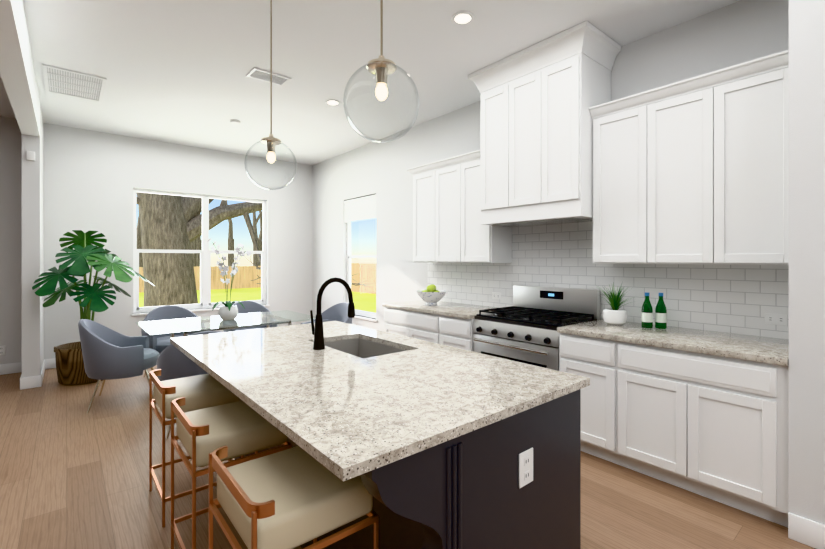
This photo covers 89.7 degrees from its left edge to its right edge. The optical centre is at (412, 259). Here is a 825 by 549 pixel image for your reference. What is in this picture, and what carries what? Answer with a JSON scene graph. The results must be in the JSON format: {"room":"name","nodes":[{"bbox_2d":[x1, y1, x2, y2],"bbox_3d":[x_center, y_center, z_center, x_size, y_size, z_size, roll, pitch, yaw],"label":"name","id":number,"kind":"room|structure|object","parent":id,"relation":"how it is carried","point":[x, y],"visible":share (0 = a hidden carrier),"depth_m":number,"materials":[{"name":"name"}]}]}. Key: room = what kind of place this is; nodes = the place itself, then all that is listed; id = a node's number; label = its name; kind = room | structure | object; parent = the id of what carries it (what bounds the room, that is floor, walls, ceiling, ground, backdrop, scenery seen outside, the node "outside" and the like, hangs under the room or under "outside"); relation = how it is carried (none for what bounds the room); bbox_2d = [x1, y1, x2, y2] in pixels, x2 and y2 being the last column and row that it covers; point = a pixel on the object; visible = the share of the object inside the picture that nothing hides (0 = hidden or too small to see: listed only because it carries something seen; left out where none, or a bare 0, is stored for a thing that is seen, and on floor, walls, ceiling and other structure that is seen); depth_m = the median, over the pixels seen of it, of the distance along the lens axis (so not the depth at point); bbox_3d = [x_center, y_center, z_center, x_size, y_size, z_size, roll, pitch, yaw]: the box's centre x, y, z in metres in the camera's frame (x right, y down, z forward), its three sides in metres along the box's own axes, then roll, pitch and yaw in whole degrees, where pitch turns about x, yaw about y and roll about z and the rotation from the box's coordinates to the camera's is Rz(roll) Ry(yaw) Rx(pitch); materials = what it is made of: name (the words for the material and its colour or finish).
{"room":"kitchen","nodes":[
{"label":"kitchen","id":0,"kind":"room"},
{"bbox_2d":[22,104,43,377],"bbox_3d":[-4.535,-0.180,4.967,0.150,3.200,0.958,0,0,-40],"label":"wall","id":1,"kind":"structure","parent":0,"point":[32,262],"depth_m":4.61,"materials":[{"name":"white paint"}]},
{"bbox_2d":[0,0,39,136],"bbox_3d":[-0.951,-1.579,0.664,0.150,0.398,10.238,0,0,-40],"label":"header","id":2,"kind":"object","parent":1,"relation":"attached to","point":[18,74],"visible":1,"depth_m":3.09,"materials":[{"name":"white paint"}]},
{"bbox_2d":[20,370,28,389],"bbox_3d":[-4.574,1.355,4.901,0.035,0.129,0.935,0,0,-40],"label":"baseboard","id":3,"kind":"structure","parent":1,"relation":"attached to","point":[23,381],"depth_m":4.56,"materials":[{"name":"white wood"}]},
{"bbox_2d":[26,151,34,160],"bbox_3d":[-4.219,-1.150,4.587,0.070,0.100,0.030,0,0,-40],"label":"sensor","id":4,"kind":"object","parent":1,"relation":"attached to","point":[30,155],"visible":0.96,"depth_m":4.58,"materials":[{"name":"white plastic"}]},
{"bbox_2d":[39,359,45,386],"bbox_3d":[-4.456,1.355,5.000,0.014,0.129,0.935,0,0,-40],"label":"baseboard","id":5,"kind":"structure","parent":1,"relation":"attached to","point":[41,375],"depth_m":4.81,"materials":[{"name":"white wood"}]},
{"bbox_2d":[0,116,311,363],"bbox_3d":[-5.540,-0.180,4.853,9.700,3.200,0.150,0,0,-40],"label":"wall","id":6,"kind":"structure","parent":0,"point":[92,179],"depth_m":5.88,"materials":[{"name":"white paint"}]},
{"bbox_2d":[0,346,5,354],"bbox_3d":[-5.082,1.120,5.131,0.072,0.115,0.009,0,0,-40],"label":"outlet","id":7,"kind":"object","parent":6,"relation":"attached to","point":[2,350],"visible":1,"depth_m":5.14,"materials":[{"name":"white plastic"}]},
{"bbox_2d":[0,362,21,374],"bbox_3d":[-7.053,1.355,3.482,5.619,0.129,0.018,0,0,-40],"label":"baseboard","id":8,"kind":"structure","parent":6,"relation":"attached to","point":[10,368],"depth_m":5.18,"materials":[{"name":"white wood"}]},
{"bbox_2d":[46,358,55,368],"bbox_3d":[-3.327,1.355,6.587,3.779,0.129,0.018,0,0,-40],"label":"baseboard","id":9,"kind":"structure","parent":6,"relation":"attached to","point":[50,363],"depth_m":5.42,"materials":[{"name":"white wood"}]},
{"bbox_2d":[131,188,269,315],"bbox_3d":[-3.311,-0.120,6.661,2.016,1.856,0.145,0,0,-40],"label":"window","id":10,"kind":"structure","parent":6,"relation":"in","point":[205,252],"depth_m":6.66,"materials":[{"name":"white"}]},
{"bbox_2d":[0,0,739,164],"bbox_3d":[-1.965,-1.830,0.445,9.950,0.100,11.600,0,0,-40],"label":"ceiling","id":11,"kind":"structure","parent":0,"point":[175,71],"depth_m":3.63,"materials":[{"name":"white paint"}]},
{"bbox_2d":[42,64,106,101],"bbox_3d":[-3.420,-1.774,4.206,0.470,0.012,0.760,0,0,-40],"label":"ceiling vent","id":12,"kind":"object","parent":11,"relation":"in","point":[62,81],"visible":0.94,"depth_m":4.17,"materials":[{"name":"white metal"}]},
{"bbox_2d":[230,119,240,124],"bbox_3d":[-2.271,-1.764,5.319,0.130,0.030,0.130,0,0,-40],"label":"smoke detector","id":13,"kind":"object","parent":11,"relation":"attached to","point":[235,122],"visible":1,"depth_m":5.28,"materials":[{"name":"white plastic"}]},
{"bbox_2d":[246,67,290,85],"bbox_3d":[-1.394,-1.774,4.032,0.360,0.010,0.220,0,0,-40],"label":"ceiling vent","id":14,"kind":"object","parent":11,"relation":"in","point":[264,75],"visible":0.96,"depth_m":4.02,"materials":[{"name":"white metal"}]},
{"bbox_2d":[244,0,296,189],"bbox_3d":[-0.936,-1.121,2.748,0.330,1.313,0.330,0,0,-40],"label":"pendant light","id":15,"kind":"object","parent":11,"relation":"hanging from","point":[271,141],"visible":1,"depth_m":2.74,"materials":[{"name":"clear glass"}]},
{"bbox_2d":[325,100,340,105],"bbox_3d":[-0.901,-1.776,4.690,0.176,0.008,0.176,0,0,-40],"label":"recessed light","id":16,"kind":"object","parent":11,"relation":"in","point":[332,102],"visible":1,"depth_m":4.68,"materials":[{"name":"white plastic"}]},
{"bbox_2d":[343,0,418,142],"bbox_3d":[-0.134,-1.147,1.802,0.330,1.263,0.330,0,0,-40],"label":"pendant light","id":17,"kind":"object","parent":11,"relation":"hanging from","point":[381,68],"visible":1,"depth_m":1.78,"materials":[{"name":"clear glass"}]},
{"bbox_2d":[451,11,474,25],"bbox_3d":[0.370,-1.776,3.055,0.176,0.008,0.176,0,0,-40],"label":"recessed light","id":18,"kind":"object","parent":11,"relation":"in","point":[462,18],"visible":1,"depth_m":3.05,"materials":[{"name":"white plastic"}]},
{"bbox_2d":[0,365,815,548],"bbox_3d":[-1.965,1.470,0.445,9.950,0.100,11.600,0,0,-40],"label":"floor","id":19,"kind":"structure","parent":0,"point":[74,474],"depth_m":2.52,"materials":[{"name":"brown wood"}]},
{"bbox_2d":[32,230,152,384],"bbox_3d":[-3.719,0.534,4.918,1.143,1.770,1.044,0,0,-40],"label":"monstera plant","id":20,"kind":"object","parent":19,"relation":"on","point":[70,368],"visible":0.92,"depth_m":4.68,"materials":[{"name":"green plant"}]},
{"bbox_2d":[78,319,158,412],"bbox_3d":[-2.948,1.001,4.196,0.676,0.842,0.686,0,0,-28],"label":"chair","id":21,"kind":"object","parent":19,"relation":"on","point":[108,353],"visible":0.98,"depth_m":3.94,"materials":[{"name":"grey fabric"}]},
{"bbox_2d":[141,305,198,376],"bbox_3d":[-2.901,1.001,5.068,0.686,0.842,0.676,0,0,-45],"label":"chair","id":22,"kind":"object","parent":19,"relation":"on","point":[158,342],"visible":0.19,"depth_m":5.17,"materials":[{"name":"grey fabric"}]},
{"bbox_2d":[157,331,221,438],"bbox_3d":[-1.838,1.001,3.635,0.686,0.842,0.676,0,0,-34],"label":"chair","id":23,"kind":"object","parent":19,"relation":"on","point":[173,362],"visible":0.17,"depth_m":3.33,"materials":[{"name":"grey fabric"}]},
{"bbox_2d":[149,369,243,526],"bbox_3d":[-1.312,1.051,2.512,0.420,0.738,0.460,0,0,-40],"label":"stool","id":24,"kind":"object","parent":19,"relation":"on","point":[202,391],"visible":0.56,"depth_m":2.38,"materials":[{"name":"cream leather"},{"name":"copper"}]},
{"bbox_2d":[136,310,315,343],"bbox_3d":[-2.014,1.045,4.635,1.700,0.750,1.000,0,0,-40],"label":"dining table","id":25,"kind":"object","parent":19,"relation":"on","point":[185,326],"visible":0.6,"depth_m":4.46,"materials":[{"name":"clear glass"}]},
{"bbox_2d":[207,237,251,319],"bbox_3d":[-2.021,0.206,4.693,0.468,0.927,0.462,0,0,-40],"label":"orchid","id":26,"kind":"object","parent":25,"relation":"on","point":[228,310],"visible":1,"depth_m":4.63,"materials":[{"name":"white plant"}]},
{"bbox_2d":[171,397,291,548],"bbox_3d":[-0.874,1.051,1.986,0.420,0.738,0.460,0,0,-40],"label":"stool","id":27,"kind":"object","parent":19,"relation":"on","point":[239,428],"visible":0.83,"depth_m":1.87,"materials":[{"name":"cream leather"},{"name":"copper"}]},
{"bbox_2d":[223,301,277,331],"bbox_3d":[-2.203,1.001,5.649,0.686,0.842,0.676,0,0,-36],"label":"chair","id":28,"kind":"object","parent":19,"relation":"on","point":[251,307],"visible":0.1,"depth_m":5.88,"materials":[{"name":"grey fabric"}]},
{"bbox_2d":[209,445,377,548],"bbox_3d":[-0.422,1.051,1.444,0.420,0.738,0.460,0,0,-40],"label":"stool","id":29,"kind":"object","parent":19,"relation":"on","point":[293,497],"visible":0.85,"depth_m":1.34,"materials":[{"name":"cream leather"},{"name":"copper"}]},
{"bbox_2d":[301,302,351,323],"bbox_3d":[-1.123,1.001,5.425,0.686,0.842,0.676,0,0,42],"label":"chair","id":30,"kind":"object","parent":19,"relation":"on","point":[338,312],"visible":0.1,"depth_m":5.67,"materials":[{"name":"grey fabric"}]},
{"bbox_2d":[186,321,589,548],"bbox_3d":[-0.365,0.979,2.257,1.108,0.882,2.156,0,0,-40],"label":"kitchen island","id":31,"kind":"object","parent":19,"relation":"on","point":[435,445],"depth_m":1.53,"materials":[{"name":"grey stone"}]},
{"bbox_2d":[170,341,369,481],"bbox_3d":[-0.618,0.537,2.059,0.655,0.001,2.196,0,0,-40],"label":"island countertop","id":32,"kind":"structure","parent":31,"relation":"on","point":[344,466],"depth_m":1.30,"materials":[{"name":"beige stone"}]},
{"bbox_2d":[306,333,421,360],"bbox_3d":[-0.312,0.630,2.499,0.404,0.211,0.664,0,0,-40],"label":"sink","id":33,"kind":"object","parent":32,"relation":"in","point":[359,348],"depth_m":2.70,"materials":[{"name":"grey metal"}]},
{"bbox_2d":[384,308,429,341],"bbox_3d":[0.245,0.982,4.691,0.698,0.876,1.006,0,0,-40],"label":"base cabinet","id":34,"kind":"object","parent":19,"relation":"on","point":[416,325],"depth_m":4.51,"materials":[{"name":"white wood"}]},
{"bbox_2d":[430,316,474,350],"bbox_3d":[0.638,0.982,4.219,0.698,0.876,0.498,0,0,-40],"label":"base cabinet","id":35,"kind":"object","parent":19,"relation":"on","point":[451,331],"depth_m":3.99,"materials":[{"name":"white wood"}]},
{"bbox_2d":[382,300,492,319],"bbox_3d":[0.356,0.524,4.549,0.710,0.037,1.367,0,0,-40],"label":"countertop","id":36,"kind":"structure","parent":35,"relation":"on","point":[463,311],"depth_m":4.42,"materials":[{"name":"beige stone"}]},
{"bbox_2d":[416,284,445,304],"bbox_3d":[0.213,0.391,4.681,0.345,0.228,0.345,0,0,-40],"label":"fruit bowl","id":37,"kind":"object","parent":36,"relation":"on","point":[430,295],"visible":1,"depth_m":4.59,"materials":[{"name":"white"}]},
{"bbox_2d":[473,285,599,370],"bbox_3d":[1.063,0.832,3.675,0.722,1.153,0.867,0,0,-40],"label":"range","id":38,"kind":"object","parent":19,"relation":"on","point":[523,329],"visible":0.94,"depth_m":3.58,"materials":[{"name":"silver metal"}]},
{"bbox_2d":[557,328,601,457],"bbox_3d":[1.521,0.982,3.159,0.698,0.876,0.498,0,0,-40],"label":"base cabinet","id":39,"kind":"object","parent":19,"relation":"on","point":[578,355],"depth_m":2.96,"materials":[{"name":"white wood"}]},
{"bbox_2d":[602,340,788,526],"bbox_3d":[1.893,0.982,2.713,0.698,0.876,0.937,0,0,-40],"label":"base cabinet","id":40,"kind":"object","parent":19,"relation":"on","point":[704,413],"depth_m":2.43,"materials":[{"name":"white wood"}]},
{"bbox_2d":[558,320,788,367],"bbox_3d":[1.773,0.524,2.848,0.710,0.037,1.299,0,0,-40],"label":"countertop","id":41,"kind":"structure","parent":40,"relation":"on","point":[760,349],"depth_m":2.64,"materials":[{"name":"beige stone"}]},
{"bbox_2d":[595,282,640,324],"bbox_3d":[1.603,0.338,3.285,0.403,0.335,0.379,0,0,-40],"label":"herb pot","id":42,"kind":"object","parent":41,"relation":"on","point":[614,315],"visible":1,"depth_m":3.24,"materials":[{"name":"white ceramic"}]},
{"bbox_2d":[641,292,652,327],"bbox_3d":[1.752,0.374,3.100,0.076,0.262,0.076,0,0,-40],"label":"bottle","id":43,"kind":"object","parent":41,"relation":"on","point":[646,315],"visible":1,"depth_m":3.07,"materials":[{"name":"green glass"}]},
{"bbox_2d":[655,293,666,328],"bbox_3d":[1.842,0.374,3.077,0.076,0.262,0.076,0,0,-40],"label":"bottle","id":44,"kind":"object","parent":41,"relation":"on","point":[660,316],"visible":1,"depth_m":3.05,"materials":[{"name":"green glass"}]},
{"bbox_2d":[312,0,788,330],"bbox_3d":[1.761,-0.180,3.550,0.150,3.200,11.200,0,0,-40],"label":"wall","id":45,"kind":"structure","parent":0,"point":[739,32],"depth_m":5.48,"materials":[{"name":"white paint"}]},
{"bbox_2d":[344,194,376,321],"bbox_3d":[-0.819,-0.040,6.587,0.145,1.916,1.006,0,0,-40],"label":"window","id":46,"kind":"structure","parent":45,"relation":"in","point":[360,209],"depth_m":6.62,"materials":[{"name":"white"}]},
{"bbox_2d":[410,163,429,262],"bbox_3d":[0.274,-0.535,4.937,0.340,1.131,0.464,0,0,-40],"label":"upper cabinet","id":47,"kind":"object","parent":45,"relation":"attached to","point":[421,174],"depth_m":4.89,"materials":[{"name":"white wood"}]},
{"bbox_2d":[430,157,453,262],"bbox_3d":[0.512,-0.535,4.651,0.340,1.131,0.511,0,0,-40],"label":"upper cabinet","id":48,"kind":"object","parent":45,"relation":"attached to","point":[441,172],"depth_m":4.61,"materials":[{"name":"white wood"}]},
{"bbox_2d":[454,153,511,262],"bbox_3d":[0.750,-0.535,4.366,0.340,1.131,0.465,0,0,-40],"label":"upper cabinet","id":49,"kind":"object","parent":45,"relation":"attached to","point":[472,244],"depth_m":4.29,"materials":[{"name":"white wood"}]},
{"bbox_2d":[466,21,620,228],"bbox_3d":[1.134,-1.059,3.720,0.576,1.437,1.185,0,0,-40],"label":"range hood","id":50,"kind":"object","parent":45,"relation":"attached to","point":[538,161],"depth_m":3.45,"materials":[{"name":"white wood"}]},
{"bbox_2d":[428,222,788,338],"bbox_3d":[1.331,0.078,3.942,0.008,0.916,3.548,0,0,-40],"label":"backsplash","id":51,"kind":"structure","parent":45,"relation":"attached to","point":[739,299],"depth_m":3.39,"materials":[{"name":"tile"}]},
{"bbox_2d":[492,292,500,299],"bbox_3d":[0.900,0.385,4.446,0.009,0.072,0.115,0,0,-40],"label":"outlet","id":52,"kind":"object","parent":51,"relation":"attached to","point":[495,295],"depth_m":4.44,"materials":[{"name":"white plastic"}]},
{"bbox_2d":[764,313,787,325],"bbox_3d":[2.359,0.385,2.695,0.009,0.072,0.115,0,0,-40],"label":"outlet","id":53,"kind":"object","parent":51,"relation":"attached to","point":[775,319],"depth_m":2.69,"materials":[{"name":"white plastic"}]},
{"bbox_2d":[590,95,633,263],"bbox_3d":[1.701,-0.585,3.224,0.340,1.231,0.468,0,0,-40],"label":"upper cabinet","id":54,"kind":"object","parent":45,"relation":"attached to","point":[613,232],"depth_m":3.15,"materials":[{"name":"white wood"}]},
{"bbox_2d":[634,77,697,264],"bbox_3d":[1.941,-0.585,2.936,0.340,1.231,0.515,0,0,-40],"label":"upper cabinet","id":55,"kind":"object","parent":45,"relation":"attached to","point":[694,170],"depth_m":2.89,"materials":[{"name":"white wood"}]},
{"bbox_2d":[698,49,788,264],"bbox_3d":[2.182,-0.585,2.647,0.340,1.231,0.469,0,0,-40],"label":"upper cabinet","id":56,"kind":"object","parent":45,"relation":"attached to","point":[743,108],"depth_m":2.55,"materials":[{"name":"white wood"}]},
{"bbox_2d":[789,0,824,524],"bbox_3d":[3.606,-0.180,0.662,0.708,3.200,4.400,0,0,-40],"label":"wall","id":57,"kind":"structure","parent":0,"point":[806,259],"depth_m":2.07,"materials":[{"name":"white paint"}]},
{"bbox_2d":[788,513,824,548],"bbox_3d":[3.328,1.355,0.430,0.014,0.129,4.399,0,0,-40],"label":"baseboard","id":58,"kind":"structure","parent":57,"relation":"attached to","point":[808,532],"depth_m":2.06,"materials":[{"name":"white wood"}]},
{"label":"outside","id":59,"kind":"structure","parent":0,"visible":0},
{"bbox_2d":[139,288,375,312],"bbox_3d":[-11.521,1.820,29.450,100.000,0.200,100.000,0,0,-40],"label":"ground","id":60,"kind":"structure","parent":59,"point":[246,294],"depth_m":19.04,"materials":[{"name":"green plant"}]},
{"bbox_2d":[137,202,262,266],"bbox_3d":[-8.341,-3.607,26.023,19.116,10.755,24.208,0,0,-40],"label":"trees","id":61,"kind":"object","parent":60,"relation":"on","point":[197,246],"depth_m":30.85,"materials":[{"name":"brown plant"}]},
{"bbox_2d":[137,192,372,306],"bbox_3d":[-3.898,-2.461,9.634,9.396,8.508,4.296,0,0,-40],"label":"tree","id":62,"kind":"object","parent":60,"relation":"on","point":[158,273],"depth_m":8.36,"materials":[{"name":"brown plant"}]},
{"bbox_2d":[139,263,375,293],"bbox_3d":[-5.162,0.970,14.009,22.003,1.600,24.133,0,0,-40],"label":"fence","id":63,"kind":"object","parent":60,"relation":"on","point":[244,277],"depth_m":24.11,"materials":[{"name":"brown wood"}]}
]}

